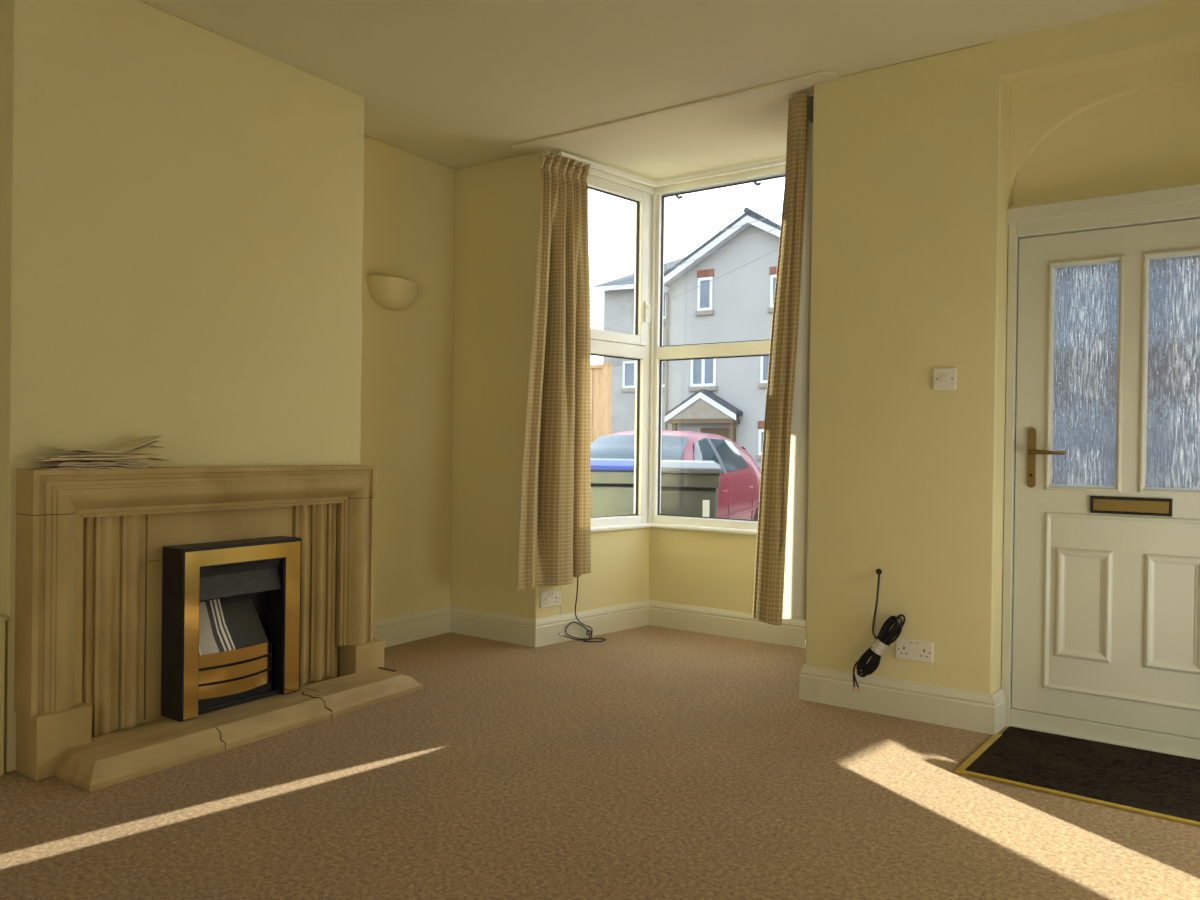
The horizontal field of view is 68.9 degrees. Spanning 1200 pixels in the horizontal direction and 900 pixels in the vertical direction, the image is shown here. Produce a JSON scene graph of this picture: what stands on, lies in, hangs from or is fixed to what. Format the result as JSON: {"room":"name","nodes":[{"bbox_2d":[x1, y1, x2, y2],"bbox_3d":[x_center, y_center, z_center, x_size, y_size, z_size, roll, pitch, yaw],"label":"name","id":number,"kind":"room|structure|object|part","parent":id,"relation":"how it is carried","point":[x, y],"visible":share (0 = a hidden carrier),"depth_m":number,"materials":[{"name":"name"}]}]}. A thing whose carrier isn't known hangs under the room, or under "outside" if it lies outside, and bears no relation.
{"room":"living room","nodes":[
{"label":"living room","id":0,"kind":"room"},
{"bbox_2d":[0,0,454,771],"bbox_3d":[-2.552,-0.298,2.558,0.692,2.702,6.142,1,0,34],"label":"wall","id":1,"kind":"structure","parent":0,"point":[195,220],"depth_m":3.43,"materials":[{"name":"beige paint"}]},
{"bbox_2d":[367,275,417,310],"bbox_3d":[-1.080,-0.834,4.685,0.116,0.161,0.330,1,0,34],"label":"wall light","id":2,"kind":"object","parent":1,"relation":"attached to","point":[389,292],"visible":1,"depth_m":4.62,"materials":[{"name":"beige paint"}]},
{"bbox_2d":[450,152,559,618],"bbox_3d":[-0.642,-0.285,5.110,0.967,2.702,0.228,1,0,34],"label":"wall","id":3,"kind":"structure","parent":0,"point":[497,203],"depth_m":4.95,"materials":[{"name":"beige paint"}]},
{"bbox_2d":[540,590,560,607],"bbox_3d":[-0.273,0.824,4.832,0.147,0.085,0.013,0,0,-44],"label":"wall socket","id":4,"kind":"object","parent":3,"relation":"attached to","point":[552,598],"visible":1,"depth_m":4.83,"materials":[{"name":"white plastic"}]},
{"bbox_2d":[575,163,653,532],"bbox_3d":[0.045,-0.570,5.157,0.728,2.089,0.127,0,0,-44],"label":"window","id":5,"kind":"structure","parent":3,"relation":"in","point":[636,346],"depth_m":5.34,"materials":[{"name":"white plastic"}]},
{"bbox_3d":[0.051,-1.108,5.164,0.624,0.934,0.062,0,0,-44],"label":"sash","id":6,"kind":"part","parent":5,"relation":"part of","materials":[{"name":"white plastic"}]},
{"bbox_3d":[0.050,0.461,5.143,0.728,0.028,0.052,0,0,-44],"label":"sill","id":7,"kind":"part","parent":5,"relation":"part of","materials":[{"name":"white plastic"}]},
{"bbox_3d":[0.025,-0.570,5.178,0.728,2.089,0.070,0,0,-44],"label":"frame","id":8,"kind":"part","parent":5,"relation":"part of","materials":[{"name":"white plastic"}]},
{"bbox_3d":[0.289,-0.843,5.330,0.018,0.130,0.040,0,0,-44],"label":"handle","id":9,"kind":"part","parent":5,"relation":"part of","materials":[{"name":"white plastic"}]},
{"bbox_2d":[511,71,840,187],"bbox_3d":[0.546,-1.611,4.610,1.775,0.013,1.047,1,0,34],"label":"ceiling","id":10,"kind":"structure","parent":3,"relation":"attached to","point":[746,127],"depth_m":4.50,"materials":[{"name":"paint"}]},
{"bbox_2d":[0,625,1199,899],"bbox_3d":[-0.618,1.143,1.738,4.850,0.120,7.380,1,0,34],"label":"floor","id":11,"kind":"structure","parent":0,"point":[649,762],"depth_m":2.64,"materials":[{"name":"beige carpet"}]},
{"bbox_2d":[0,615,7,775],"bbox_3d":[-2.142,0.798,2.905,0.413,0.517,0.146,1,0,34],"label":"boxing","id":12,"kind":"structure","parent":11,"relation":"on","point":[3,619],"depth_m":2.84,"materials":[{"name":"beige paint"}]},
{"bbox_2d":[14,465,423,791],"bbox_3d":[-1.349,0.566,3.388,0.382,0.997,1.493,1,0,34],"label":"fireplace surround","id":13,"kind":"object","parent":11,"relation":"on","point":[90,543],"visible":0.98,"depth_m":3.11,"materials":[{"name":"stone"}]},
{"bbox_2d":[34,461,147,469],"bbox_3d":[-1.745,0.051,3.012,0.112,0.026,0.326,1,0,34],"label":"folded newspaper","id":14,"kind":"object","parent":13,"relation":"on","point":[53,465],"visible":0.99,"depth_m":2.97,"materials":[{"name":"white paper"}]},
{"bbox_2d":[27,454,170,461],"bbox_3d":[-1.724,0.028,3.029,0.116,0.026,0.426,1,0,34],"label":"folded newspaper","id":15,"kind":"object","parent":14,"relation":"on","point":[152,457],"visible":1,"depth_m":2.99,"materials":[{"name":"white paper"}]},
{"bbox_2d":[42,436,163,453],"bbox_3d":[-1.718,-0.019,3.040,0.108,0.067,0.361,1,0,34],"label":"folded newspaper","id":16,"kind":"object","parent":15,"relation":"on","point":[146,441],"visible":1,"depth_m":3.08,"materials":[{"name":"white paper"}]},
{"bbox_3d":[-1.503,0.637,3.453,0.056,0.850,1.110,1,0,34],"label":"panel","id":17,"kind":"part","parent":13,"relation":"part of","materials":[{"name":"stone"}]},
{"bbox_2d":[161,536,301,721],"bbox_3d":[-1.419,0.670,3.402,0.138,0.625,0.511,1,0,34],"label":"fireplace insert","id":18,"kind":"object","parent":13,"relation":"on","point":[231,609],"visible":1,"depth_m":3.35,"materials":[{"name":"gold metal"}]},
{"bbox_3d":[-1.445,0.677,3.387,0.084,0.210,0.322,1,0,34],"label":"fuel bed panel","id":19,"kind":"part","parent":18,"relation":"part of","materials":[{"name":"black metal"}]},
{"bbox_2d":[200,559,280,600],"bbox_3d":[-1.405,0.496,3.383,0.060,0.120,0.355,1,0,34],"label":"hood","id":20,"kind":"object","parent":18,"relation":"attached to","point":[227,578],"depth_m":3.37,"materials":[{"name":"grey metal"}]},
{"bbox_2d":[558,577,605,641],"bbox_3d":[-0.095,0.873,4.884,0.266,0.398,0.137,1,0,-43],"label":"loose cable","id":21,"kind":"object","parent":11,"relation":"on","point":[588,630],"visible":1,"depth_m":4.92,"materials":[{"name":"black plastic"}]},
{"bbox_2d":[955,734,1199,826],"bbox_3d":[1.744,1.104,2.906,0.968,0.010,0.543,1,0,34],"label":"bar","id":22,"kind":"object","parent":11,"relation":"on","point":[961,769],"visible":1,"depth_m":2.81,"materials":[{"name":"gold metal"}]},
{"bbox_2d":[965,726,1199,821],"bbox_3d":[1.798,1.106,2.964,0.945,0.007,0.660,1,0,34],"label":"door mat","id":23,"kind":"object","parent":11,"relation":"on","point":[1168,784],"visible":1,"depth_m":3.01,"materials":[{"name":"brown carpet"}]},
{"bbox_2d":[139,0,1165,187],"bbox_3d":[-0.558,-1.679,1.757,4.850,0.120,7.460,1,0,34],"label":"ceiling","id":24,"kind":"structure","parent":0,"point":[453,84],"depth_m":3.50,"materials":[{"name":"paint"}]},
{"bbox_2d":[548,96,813,186],"bbox_3d":[0.561,-1.526,4.573,1.452,0.122,0.840,1,0,34],"label":"track","id":25,"kind":"object","parent":24,"relation":"attached to","point":[563,154],"visible":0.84,"depth_m":4.93,"materials":[{"name":"white plastic"}]},
{"bbox_2d":[518,150,590,589],"bbox_3d":[-0.260,-0.425,4.753,0.542,2.305,0.176,1,0,-43],"label":"curtain","id":26,"kind":"object","parent":25,"relation":"hanging from","point":[554,548],"visible":1,"depth_m":4.72,"materials":[{"name":"beige fabric"}]},
{"bbox_2d":[753,94,812,625],"bbox_3d":[0.991,-0.396,4.200,0.250,2.367,0.694,1,0,34],"label":"curtain","id":27,"kind":"object","parent":25,"relation":"hanging from","point":[781,550],"visible":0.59,"depth_m":3.94,"materials":[{"name":"beige fabric"}]},
{"bbox_2d":[560,528,799,619],"bbox_3d":[0.620,0.784,4.803,1.763,0.600,0.922,1,0,34],"label":"wall","id":28,"kind":"structure","parent":0,"point":[714,570],"depth_m":5.19,"materials":[{"name":"beige paint"}]},
{"bbox_2d":[648,194,655,522],"bbox_3d":[0.310,-0.568,5.452,0.087,2.089,0.089,1,0,34],"label":"post","id":29,"kind":"object","parent":28,"relation":"on","point":[653,195],"visible":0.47,"depth_m":5.40,"materials":[{"name":"white plastic"}]},
{"bbox_2d":[373,600,1005,734],"bbox_3d":[0.292,1.006,4.582,3.172,0.150,1.578,1,0,17],"label":"baseboard","id":30,"kind":"structure","parent":28,"relation":"attached to","point":[944,706],"depth_m":4.82,"materials":[{"name":"white paint"}]},
{"bbox_2d":[650,165,785,535],"bbox_3d":[0.830,-0.559,5.080,1.199,2.089,0.117,1,0,34],"label":"window","id":31,"kind":"structure","parent":28,"relation":"in","point":[753,348],"depth_m":5.30,"materials":[{"name":"white plastic"}]},
{"bbox_3d":[0.798,0.471,5.058,1.199,0.028,0.052,1,0,34],"label":"sill","id":32,"kind":"part","parent":31,"relation":"part of","materials":[{"name":"white plastic"}]},
{"bbox_2d":[805,42,1011,694],"bbox_3d":[1.306,-0.252,3.747,0.806,2.702,0.300,1,0,34],"label":"wall pier","id":33,"kind":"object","parent":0,"point":[911,167],"visible":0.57,"depth_m":3.58,"materials":[{"name":"beige paint"}]},
{"bbox_2d":[853,569,905,691],"bbox_3d":[1.160,0.754,3.623,0.208,0.515,0.071,1,0,34],"label":"coiled cable","id":34,"kind":"object","parent":33,"relation":"hanging from","point":[882,642],"visible":1,"depth_m":3.60,"materials":[{"name":"black plastic"}]},
{"bbox_2d":[896,638,932,662],"bbox_3d":[1.282,0.817,3.568,0.147,0.085,0.012,1,0,34],"label":"wall socket","id":35,"kind":"object","parent":33,"relation":"attached to","point":[909,649],"visible":0.95,"depth_m":3.56,"materials":[{"name":"white plastic"}]},
{"bbox_2d":[933,368,955,389],"bbox_3d":[1.381,-0.284,3.505,0.088,0.088,0.014,1,0,34],"label":"light switch","id":36,"kind":"object","parent":33,"relation":"attached to","point":[943,378],"visible":1,"depth_m":3.50,"materials":[{"name":"white plastic"}]},
{"bbox_2d":[993,0,1199,208],"bbox_3d":[2.193,-0.237,3.141,1.430,2.702,0.300,1,0,34],"label":"wall","id":37,"kind":"structure","parent":0,"point":[1108,104],"depth_m":3.31,"materials":[{"name":"beige paint"}]},
{"bbox_2d":[1001,184,1199,759],"bbox_3d":[1.996,0.077,3.282,0.875,2.066,0.128,1,0,34],"label":"door","id":38,"kind":"structure","parent":37,"relation":"in","point":[1101,607],"depth_m":3.33,"materials":[{"name":"plastic"}]},
{"bbox_3d":[1.708,0.031,3.461,0.031,0.237,0.010,1,0,34],"label":"handle plate","id":39,"kind":"part","parent":38,"relation":"part of","materials":[{"name":"gold metal"}]},
{"bbox_3d":[1.741,0.009,3.407,0.136,0.022,0.046,1,0,34],"label":"lever","id":40,"kind":"part","parent":38,"relation":"part of","materials":[{"name":"gold metal"}]},
{"bbox_3d":[1.858,0.594,3.363,0.192,0.424,0.018,1,0,34],"label":"raised panel","id":41,"kind":"part","parent":38,"relation":"part of","materials":[{"name":"plastic"}]},
{"bbox_3d":[1.874,-0.290,3.381,0.223,0.860,0.005,1,0,34],"label":"pane","id":42,"kind":"part","parent":38,"relation":"part of","materials":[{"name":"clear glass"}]},
{"bbox_3d":[1.977,0.592,3.277,0.564,0.692,0.014,1,0,34],"label":"panel moulding","id":43,"kind":"part","parent":38,"relation":"part of","materials":[{"name":"plastic"}]},
{"bbox_3d":[2.102,0.599,3.197,0.192,0.424,0.018,1,0,34],"label":"raised panel","id":44,"kind":"part","parent":38,"relation":"part of","materials":[{"name":"plastic"}]},
{"bbox_3d":[2.132,-0.285,3.204,0.222,0.860,0.005,1,0,34],"label":"pane","id":45,"kind":"part","parent":38,"relation":"part of","materials":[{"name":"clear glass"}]},
{"label":"outside","id":46,"kind":"structure","parent":0,"visible":0},
{"bbox_3d":[-6.758,1.035,16.725,110.000,0.020,10.000,1,0,34],"label":"ground","id":47,"kind":"structure","parent":46,"visible":0},
{"bbox_2d":[590,362,611,443],"bbox_3d":[-0.606,-0.097,13.743,1.790,2.480,0.110,1,0,34],"label":"fence","id":48,"kind":"object","parent":47,"relation":"on","point":[600,375],"visible":0.1,"depth_m":13.30,"materials":[{"name":"brown wood"}]},
{"bbox_3d":[-0.610,-1.282,13.745,1.750,0.050,0.080,1,0,34],"label":"capping rail","id":49,"kind":"part","parent":48,"relation":"part of","materials":[{"name":"brown wood"}]},
{"bbox_3d":[0.096,-0.085,13.264,0.090,2.480,0.110,1,0,34],"label":"fence post","id":50,"kind":"part","parent":48,"relation":"part of","materials":[{"name":"brown wood"}]},
{"bbox_2d":[590,458,633,516],"bbox_3d":[0.076,0.617,6.361,0.520,1.105,0.799,1,0,2],"label":"wheelie bin","id":51,"kind":"object","parent":47,"relation":"on","point":[612,480],"visible":0.09,"depth_m":6.01,"materials":[{"name":"plastic"}]},
{"bbox_3d":[0.081,0.102,6.304,0.520,0.075,0.690,1,0,2],"label":"lid","id":52,"kind":"part","parent":51,"relation":"part of","materials":[{"name":"blue plastic"}]},
{"bbox_2d":[590,430,760,519],"bbox_3d":[0.630,0.520,9.758,1.955,1.480,4.947,1,0,23],"label":"car","id":53,"kind":"object","parent":47,"relation":"on","point":[739,490],"visible":0.3,"depth_m":9.58,"materials":[{"name":"red paint"}]},
{"bbox_2d":[661,460,721,517],"bbox_3d":[0.592,0.626,5.986,0.458,1.105,0.799,1,0,7],"label":"wheelie bin","id":54,"kind":"object","parent":47,"relation":"on","point":[688,487],"visible":0.43,"depth_m":5.63,"materials":[{"name":"grey plastic"}]},
{"bbox_3d":[0.592,0.111,5.930,0.458,0.075,0.690,1,0,7],"label":"lid","id":55,"kind":"part","parent":54,"relation":"part of","materials":[{"name":"grey plastic"}]},
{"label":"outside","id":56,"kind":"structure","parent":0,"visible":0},
{"bbox_2d":[601,249,778,329],"bbox_3d":[3.312,-5.449,28.643,11.052,3.122,0.022,1,0,40],"label":"overhead wire","id":57,"kind":"object","parent":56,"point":[777,249],"visible":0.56,"depth_m":28.54,"materials":[{"name":"grey"}]},
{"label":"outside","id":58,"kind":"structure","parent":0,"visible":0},
{"bbox_2d":[590,227,779,296],"bbox_3d":[3.325,-6.374,28.638,11.050,2.072,0.022,1,0,40],"label":"overhead wire","id":59,"kind":"object","parent":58,"point":[778,227],"visible":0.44,"depth_m":28.59,"materials":[{"name":"grey"}]},
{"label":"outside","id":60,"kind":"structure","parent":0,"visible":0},
{"bbox_2d":[589,214,780,264],"bbox_3d":[3.192,-6.975,28.429,11.103,0.773,0.022,1,0,42],"label":"overhead wire","id":61,"kind":"object","parent":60,"point":[779,214],"visible":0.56,"depth_m":28.33,"materials":[{"name":"grey"}]},
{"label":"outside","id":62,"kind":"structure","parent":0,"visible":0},
{"bbox_3d":[8.753,1.331,39.432,110.000,0.380,45.000,1,0,34],"label":"street","id":63,"kind":"object","parent":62,"visible":0},
{"bbox_2d":[590,207,780,469],"bbox_3d":[5.623,-3.401,34.317,11.970,9.810,10.010,1,0,34],"label":"house","id":64,"kind":"structure","parent":63,"relation":"on","point":[725,397],"depth_m":29.90,"materials":[{"name":"paint"}]},
{"bbox_3d":[1.182,-2.437,35.482,0.770,0.150,0.090,1,0,34],"label":"window sill","id":65,"kind":"part","parent":64,"relation":"part of","materials":[{"name":"stone"}]},
{"bbox_3d":[1.213,-3.062,35.511,0.450,0.900,0.012,1,0,34],"label":"pane","id":66,"kind":"part","parent":64,"relation":"part of","materials":[{"name":"grey glass"}]},
{"bbox_3d":[2.307,-3.043,34.764,0.700,0.900,0.012,1,0,34],"label":"pane","id":67,"kind":"part","parent":64,"relation":"part of","materials":[{"name":"grey glass"}]},
{"bbox_3d":[2.405,-5.757,34.708,0.450,0.930,0.012,1,0,34],"label":"pane","id":68,"kind":"part","parent":64,"relation":"part of","materials":[{"name":"grey glass"}]},
{"bbox_3d":[2.588,0.233,30.471,0.140,2.300,0.140,1,0,34],"label":"porch post","id":69,"kind":"part","parent":64,"relation":"part of","materials":[{"name":"brown wood"}]},
{"bbox_3d":[3.552,-2.118,30.228,1.100,0.150,0.090,1,0,34],"label":"window sill","id":70,"kind":"part","parent":64,"relation":"part of","materials":[{"name":"stone"}]},
{"bbox_3d":[3.583,-2.748,30.257,0.780,0.910,0.012,1,0,34],"label":"pane","id":71,"kind":"part","parent":64,"relation":"part of","materials":[{"name":"grey glass"}]},
{"bbox_3d":[3.608,-4.738,30.201,0.690,0.150,0.090,1,0,34],"label":"window sill","id":72,"kind":"part","parent":64,"relation":"part of","materials":[{"name":"stone"}]},
{"bbox_3d":[3.639,-5.388,30.230,0.370,0.950,0.012,1,0,34],"label":"pane","id":73,"kind":"part","parent":64,"relation":"part of","materials":[{"name":"grey glass"}]},
{"bbox_3d":[4.020,0.330,29.910,1.300,2.150,0.070,1,0,34],"label":"door","id":74,"kind":"part","parent":64,"relation":"part of","materials":[{"name":"brown wood"}]},
{"bbox_3d":[4.404,0.263,29.230,0.140,2.300,0.140,1,0,34],"label":"porch post","id":75,"kind":"part","parent":64,"relation":"part of","materials":[{"name":"brown wood"}]},
{"bbox_3d":[5.502,0.255,28.886,0.720,0.150,0.090,1,0,34],"label":"window sill","id":76,"kind":"part","parent":64,"relation":"part of","materials":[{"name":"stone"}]},
{"bbox_3d":[5.732,-2.131,28.739,1.140,0.150,0.090,1,0,34],"label":"window sill","id":77,"kind":"part","parent":64,"relation":"part of","materials":[{"name":"stone"}]},
{"bbox_3d":[5.763,-2.751,28.768,0.820,0.890,0.012,1,0,34],"label":"pane","id":78,"kind":"part","parent":64,"relation":"part of","materials":[{"name":"grey glass"}]},
{"bbox_3d":[5.883,-5.225,28.696,0.410,0.880,0.012,1,0,34],"label":"pane","id":79,"kind":"part","parent":64,"relation":"part of","materials":[{"name":"grey glass"}]}
]}

